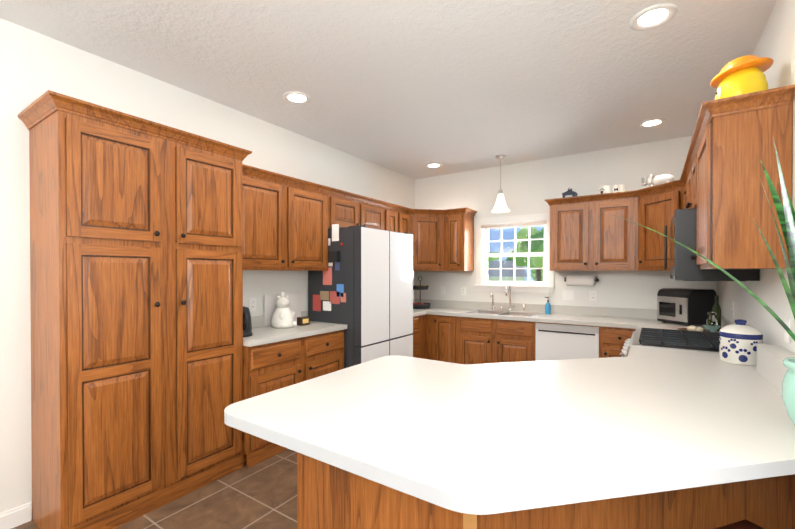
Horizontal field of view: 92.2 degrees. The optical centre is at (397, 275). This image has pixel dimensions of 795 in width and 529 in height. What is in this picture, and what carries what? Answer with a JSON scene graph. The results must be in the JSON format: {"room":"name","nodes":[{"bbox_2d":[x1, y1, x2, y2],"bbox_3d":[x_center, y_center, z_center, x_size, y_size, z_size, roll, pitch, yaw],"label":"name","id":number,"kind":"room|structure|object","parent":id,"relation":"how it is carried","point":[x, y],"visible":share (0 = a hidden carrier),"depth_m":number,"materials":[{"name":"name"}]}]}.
{"room":"kitchen","nodes":[
{"label":"kitchen","id":0,"kind":"room"},
{"bbox_2d":[12,449,296,528],"bbox_3d":[-0.554,1.441,1.355,3.640,0.100,8.250,0,1,34],"label":"floor","id":1,"kind":"structure","parent":0,"point":[262,495],"depth_m":2.31,"materials":[{"name":"tile"}]},
{"bbox_2d":[17,90,251,528],"bbox_3d":[-1.572,0.248,2.442,0.526,2.270,1.116,0,1,34],"label":"pantry","id":2,"kind":"object","parent":1,"relation":"on","point":[136,263],"visible":1,"depth_m":2.14,"materials":[{"name":"brown wood"}]},
{"bbox_2d":[243,311,346,468],"bbox_3d":[-0.983,0.869,3.292,0.566,1.014,1.036,0,1,34],"label":"base cabinet","id":3,"kind":"object","parent":1,"relation":"on","point":[274,359],"visible":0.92,"depth_m":3.01,"materials":[{"name":"brown wood"}]},
{"bbox_2d":[243,306,252,336],"bbox_3d":[-1.177,0.351,2.924,0.216,0.226,0.164,0,1,34],"label":"kettle","id":4,"kind":"object","parent":3,"relation":"on","point":[247,327],"visible":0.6,"depth_m":2.90,"materials":[{"name":"black plastic"}]},
{"bbox_2d":[264,293,300,326],"bbox_3d":[-1.076,0.317,3.608,0.012,0.285,0.430,0,1,34],"label":"marble board","id":5,"kind":"object","parent":3,"relation":"on","point":[270,305],"visible":0.67,"depth_m":3.52,"materials":[{"name":"white stone"}]},
{"bbox_2d":[271,292,296,328],"bbox_3d":[-1.010,0.304,3.389,0.212,0.314,0.200,0,1,34],"label":"cookie jar","id":6,"kind":"object","parent":3,"relation":"on","point":[283,316],"visible":1,"depth_m":3.34,"materials":[{"name":"white ceramic"}]},
{"bbox_2d":[297,316,309,325],"bbox_3d":[-0.870,0.422,3.537,0.062,0.075,0.100,0,1,34],"label":"clock radio","id":7,"kind":"object","parent":3,"relation":"on","point":[303,320],"visible":1,"depth_m":3.51,"materials":[{"name":"black plastic"}]},
{"bbox_2d":[308,224,412,368],"bbox_3d":[-0.379,0.441,4.032,0.689,1.860,0.962,0,1,34],"label":"fridge","id":8,"kind":"object","parent":1,"relation":"on","point":[361,287],"visible":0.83,"depth_m":3.68,"materials":[{"name":"grey metal"}]},
{"bbox_2d":[224,342,794,528],"bbox_3d":[0.714,0.863,1.783,1.808,1.049,2.216,0,1,34],"label":"base cabinet","id":9,"kind":"object","parent":1,"relation":"on","point":[639,437],"visible":0.98,"depth_m":1.27,"materials":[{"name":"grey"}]},
{"bbox_2d":[606,138,794,424],"bbox_3d":[1.060,-0.069,1.310,0.693,1.090,0.271,0,1,34],"label":"snake plant","id":10,"kind":"object","parent":9,"relation":"on","point":[786,213],"visible":1,"depth_m":1.18,"materials":[{"name":"green plant"}]},
{"bbox_2d":[719,319,762,365],"bbox_3d":[1.858,0.354,2.074,0.179,0.232,0.180,0,1,34],"label":"canister","id":11,"kind":"object","parent":9,"relation":"on","point":[739,339],"visible":0.96,"depth_m":2.02,"materials":[{"name":"white ceramic"}]},
{"bbox_2d":[413,284,733,363],"bbox_3d":[1.346,0.738,4.193,3.436,1.264,1.208,0,1,34],"label":"base cabinet","id":12,"kind":"object","parent":1,"relation":"on","point":[464,332],"visible":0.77,"depth_m":4.29,"materials":[{"name":"brown wood"}]},
{"bbox_2d":[413,276,430,308],"bbox_3d":[0.307,0.231,5.191,0.292,0.434,0.292,0,1,34],"label":"fruit basket","id":13,"kind":"object","parent":12,"relation":"on","point":[420,305],"visible":0.94,"depth_m":5.09,"materials":[{"name":"black metal"}]},
{"bbox_2d":[545,297,550,313],"bbox_3d":[1.760,0.354,4.480,0.067,0.198,0.064,0,1,34],"label":"soap bottle","id":14,"kind":"object","parent":12,"relation":"on","point":[547,308],"visible":1,"depth_m":4.46,"materials":[{"name":"blue plastic"}]},
{"bbox_2d":[657,288,715,325],"bbox_3d":[2.718,0.294,3.631,0.338,0.330,0.330,0,0,-11],"label":"air fryer oven","id":15,"kind":"object","parent":12,"relation":"on","point":[687,306],"visible":0.85,"depth_m":3.50,"materials":[{"name":"black plastic"}]},
{"bbox_2d":[677,325,710,331],"bbox_3d":[2.385,0.434,3.083,0.220,0.057,0.218,0,1,34],"label":"dish","id":16,"kind":"object","parent":12,"relation":"on","point":[693,328],"visible":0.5,"depth_m":3.08,"materials":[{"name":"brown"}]},
{"bbox_2d":[703,312,720,332],"bbox_3d":[2.556,0.380,3.112,0.116,0.166,0.114,0,1,34],"label":"jar","id":17,"kind":"object","parent":12,"relation":"on","point":[711,325],"visible":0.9,"depth_m":3.09,"materials":[{"name":"teal"}]},
{"bbox_2d":[711,295,720,330],"bbox_3d":[2.650,0.313,3.181,0.064,0.298,0.064,0,1,34],"label":"oil bottle","id":18,"kind":"object","parent":12,"relation":"on","point":[716,308],"visible":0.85,"depth_m":3.16,"materials":[{"name":"green glass"}]},
{"bbox_2d":[620,328,718,356],"bbox_3d":[1.991,0.905,2.724,0.710,0.950,0.760,0,1,34],"label":"range","id":19,"kind":"object","parent":1,"relation":"on","point":[699,341],"visible":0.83,"depth_m":2.62,"materials":[{"name":"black metal"}]},
{"bbox_2d":[714,519,763,528],"bbox_3d":[0.851,1.060,0.979,0.442,0.672,0.342,0,0,-11],"label":"bar stool","id":20,"kind":"object","parent":1,"relation":"on","point":[744,524],"visible":1,"depth_m":1.11,"materials":[{"name":"brown wood"}]},
{"bbox_2d":[0,18,414,518],"bbox_3d":[-2.025,-0.002,2.328,0.100,2.770,8.250,0,1,34],"label":"wall","id":21,"kind":"structure","parent":0,"point":[34,65],"depth_m":2.29,"materials":[{"name":"white paint"}]},
{"bbox_2d":[0,502,30,528],"bbox_3d":[-3.143,1.347,0.562,0.014,0.100,3.855,0,1,34],"label":"baseboard","id":22,"kind":"structure","parent":21,"relation":"attached to","point":[15,517],"depth_m":2.11,"materials":[{"name":"white wood"}]},
{"bbox_2d":[249,298,255,310],"bbox_3d":[-1.272,0.256,3.360,0.008,0.116,0.072,0,1,34],"label":"electrical outlet","id":23,"kind":"object","parent":21,"relation":"attached to","point":[252,304],"visible":1,"depth_m":3.36,"materials":[{"name":"white plastic"}]},
{"bbox_2d":[242,164,473,270],"bbox_3d":[-0.241,-0.447,4.067,0.928,0.794,3.166,0,1,34],"label":"upper cabinet","id":24,"kind":"object","parent":21,"relation":"attached to","point":[288,222],"depth_m":3.57,"materials":[{"name":"brown wood"}]},
{"bbox_2d":[0,0,776,178],"bbox_3d":[-0.554,-1.429,1.334,3.640,0.100,8.250,0,1,34],"label":"ceiling","id":25,"kind":"structure","parent":0,"point":[410,88],"depth_m":2.50,"materials":[{"name":"white paint"}]},
{"bbox_2d":[283,91,310,103],"bbox_3d":[-0.788,-1.386,3.000,0.216,0.010,0.216,0,1,34],"label":"recessed light","id":26,"kind":"object","parent":25,"relation":"in","point":[294,97],"visible":1,"depth_m":2.99,"materials":[{"name":"white glass"}]},
{"bbox_2d":[425,163,441,167],"bbox_3d":[0.465,-1.400,4.893,0.216,0.010,0.216,0,1,34],"label":"recessed light","id":27,"kind":"object","parent":25,"relation":"in","point":[433,165],"visible":0.98,"depth_m":4.89,"materials":[{"name":"white glass"}]},
{"bbox_2d":[492,154,508,212],"bbox_3d":[1.213,-1.076,4.504,0.208,0.651,0.208,0,1,34],"label":"pendant light","id":28,"kind":"object","parent":25,"relation":"hanging from","point":[500,206],"visible":1,"depth_m":4.47,"materials":[{"name":"white glass"}]},
{"bbox_2d":[638,118,665,127],"bbox_3d":[2.327,-1.390,3.505,0.216,0.010,0.216,0,1,34],"label":"recessed light","id":29,"kind":"object","parent":25,"relation":"in","point":[651,122],"visible":1,"depth_m":3.49,"materials":[{"name":"white glass"}]},
{"bbox_2d":[629,3,677,30],"bbox_3d":[1.369,-1.379,2.052,0.216,0.010,0.216,0,1,34],"label":"recessed light","id":30,"kind":"object","parent":25,"relation":"in","point":[655,16],"visible":1,"depth_m":2.04,"materials":[{"name":"white glass"}]},
{"bbox_2d":[415,136,715,308],"bbox_3d":[1.716,-0.019,4.741,3.440,2.770,0.120,0,1,34],"label":"wall","id":31,"kind":"structure","parent":0,"point":[530,187],"depth_m":4.54,"materials":[{"name":"white paint"}]},
{"bbox_2d":[441,286,444,294],"bbox_3d":[0.640,0.216,5.383,0.072,0.116,0.008,0,1,34],"label":"electrical outlet","id":32,"kind":"object","parent":31,"relation":"attached to","point":[442,290],"visible":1,"depth_m":5.38,"materials":[{"name":"white plastic"}]},
{"bbox_2d":[461,287,465,295],"bbox_3d":[0.898,0.217,5.211,0.072,0.116,0.008,0,1,34],"label":"electrical outlet","id":33,"kind":"object","parent":31,"relation":"attached to","point":[463,291],"visible":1,"depth_m":5.21,"materials":[{"name":"white plastic"}]},
{"bbox_2d":[474,213,554,302],"bbox_3d":[1.477,-0.193,4.859,1.000,1.115,0.166,0,1,34],"label":"window","id":34,"kind":"structure","parent":31,"relation":"in","point":[483,227],"depth_m":4.85,"materials":[{"name":"white"}]},
{"bbox_2d":[562,290,573,299],"bbox_3d":[1.996,0.233,4.478,0.124,0.116,0.008,0,1,34],"label":"light switch","id":35,"kind":"object","parent":31,"relation":"attached to","point":[567,294],"visible":1,"depth_m":4.48,"materials":[{"name":"white plastic"}]},
{"bbox_2d":[564,275,598,284],"bbox_3d":[2.087,0.053,4.335,0.354,0.116,0.142,0,1,34],"label":"paper towel holder","id":36,"kind":"object","parent":31,"relation":"attached to","point":[579,279],"visible":1,"depth_m":4.29,"materials":[{"name":"white paper"}]},
{"bbox_2d":[589,291,595,300],"bbox_3d":[2.212,0.234,4.334,0.072,0.116,0.008,0,1,34],"label":"electrical outlet","id":37,"kind":"object","parent":31,"relation":"attached to","point":[592,295],"visible":1,"depth_m":4.33,"materials":[{"name":"white plastic"}]},
{"bbox_2d":[549,190,636,270],"bbox_3d":[2.138,-0.448,4.183,0.784,0.794,0.330,0,1,34],"label":"upper cabinet","id":38,"kind":"object","parent":31,"relation":"attached to","point":[583,237],"depth_m":4.03,"materials":[{"name":"brown wood"}]},
{"bbox_2d":[562,188,576,197],"bbox_3d":[1.923,-0.885,4.271,0.148,0.186,0.148,0,1,34],"label":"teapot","id":39,"kind":"object","parent":38,"relation":"on","point":[569,193],"visible":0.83,"depth_m":4.22,"materials":[{"name":"grey ceramic"}]},
{"bbox_2d":[598,184,623,193],"bbox_3d":[2.255,-0.871,4.050,0.242,0.161,0.149,0,1,34],"label":"canisters","id":40,"kind":"object","parent":38,"relation":"on","point":[604,189],"visible":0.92,"depth_m":4.01,"materials":[{"name":"white ceramic"}]},
{"bbox_2d":[716,0,794,353],"bbox_3d":[0.918,0.013,0.361,0.100,2.770,8.250,0,1,34],"label":"wall","id":41,"kind":"structure","parent":0,"point":[776,43],"depth_m":1.97,"materials":[{"name":"white paint"}]},
{"bbox_2d":[637,188,680,267],"bbox_3d":[2.445,-0.416,3.586,0.305,0.660,0.305,0,1,34],"label":"upper cabinet","id":42,"kind":"object","parent":41,"relation":"attached to","point":[655,210],"depth_m":3.62,"materials":[{"name":"brown wood"}]},
{"bbox_2d":[641,174,675,186],"bbox_3d":[2.535,-0.891,3.729,0.286,0.206,0.252,0,1,34],"label":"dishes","id":43,"kind":"object","parent":42,"relation":"on","point":[652,180],"visible":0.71,"depth_m":3.67,"materials":[{"name":"white ceramic"}]},
{"bbox_2d":[681,172,684,208],"bbox_3d":[2.502,-0.440,3.085,0.292,0.794,0.420,0,1,34],"label":"upper cabinet","id":44,"kind":"object","parent":41,"relation":"attached to","point":[683,173],"depth_m":3.37,"materials":[{"name":"brown wood"}]},
{"bbox_2d":[685,148,692,259],"bbox_3d":[2.173,-0.436,2.593,0.292,0.794,0.763,0,1,34],"label":"upper cabinet","id":45,"kind":"object","parent":41,"relation":"attached to","point":[688,163],"depth_m":2.75,"materials":[{"name":"brown wood"}]},
{"bbox_2d":[664,208,759,280],"bbox_3d":[2.110,-0.192,2.636,0.441,0.450,0.755,0,1,34],"label":"microwave","id":46,"kind":"object","parent":45,"relation":"attached to","point":[683,265],"visible":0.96,"depth_m":2.38,"materials":[{"name":"black plastic"}]},
{"bbox_2d":[732,301,734,316],"bbox_3d":[2.558,0.259,2.917,0.008,0.116,0.072,0,1,34],"label":"electrical outlet","id":47,"kind":"object","parent":41,"relation":"attached to","point":[733,309],"visible":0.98,"depth_m":2.90,"materials":[{"name":"white plastic"}]},
{"bbox_2d":[693,84,794,268],"bbox_3d":[1.803,-0.432,2.038,0.292,0.794,0.571,0,1,34],"label":"upper cabinet","id":48,"kind":"object","parent":41,"relation":"attached to","point":[719,185],"depth_m":1.79,"materials":[{"name":"brown wood"}]},
{"bbox_2d":[710,55,773,99],"bbox_3d":[1.700,-0.923,1.906,0.247,0.298,0.238,0,1,34],"label":"jar","id":49,"kind":"object","parent":48,"relation":"on","point":[741,75],"visible":0.73,"depth_m":1.84,"materials":[{"name":"yellow ceramic"}]},
{"bbox_2d":[784,316,790,343],"bbox_3d":[1.775,0.248,1.745,0.008,0.116,0.072,0,1,34],"label":"light switch","id":50,"kind":"object","parent":41,"relation":"attached to","point":[787,322],"visible":0.64,"depth_m":1.73,"materials":[{"name":"white plastic"}]},
{"bbox_3d":[23.972,6.995,68.206,90.000,0.200,100.000,0,1,34],"label":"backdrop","id":51,"kind":"structure","parent":0,"visible":0},
{"bbox_2d":[488,261,526,280],"bbox_3d":[17.033,2.257,63.185,8.200,9.350,7.800,0,0,20],"label":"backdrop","id":52,"kind":"object","parent":51,"relation":"on","point":[521,277],"depth_m":60.20,"materials":[{"name":"white"}]},
{"bbox_2d":[488,226,543,280],"bbox_3d":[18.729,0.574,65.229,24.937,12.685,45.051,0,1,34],"label":"tree","id":53,"kind":"object","parent":51,"relation":"on","point":[534,260],"depth_m":42.24,"materials":[{"name":"green plant"}]}
]}

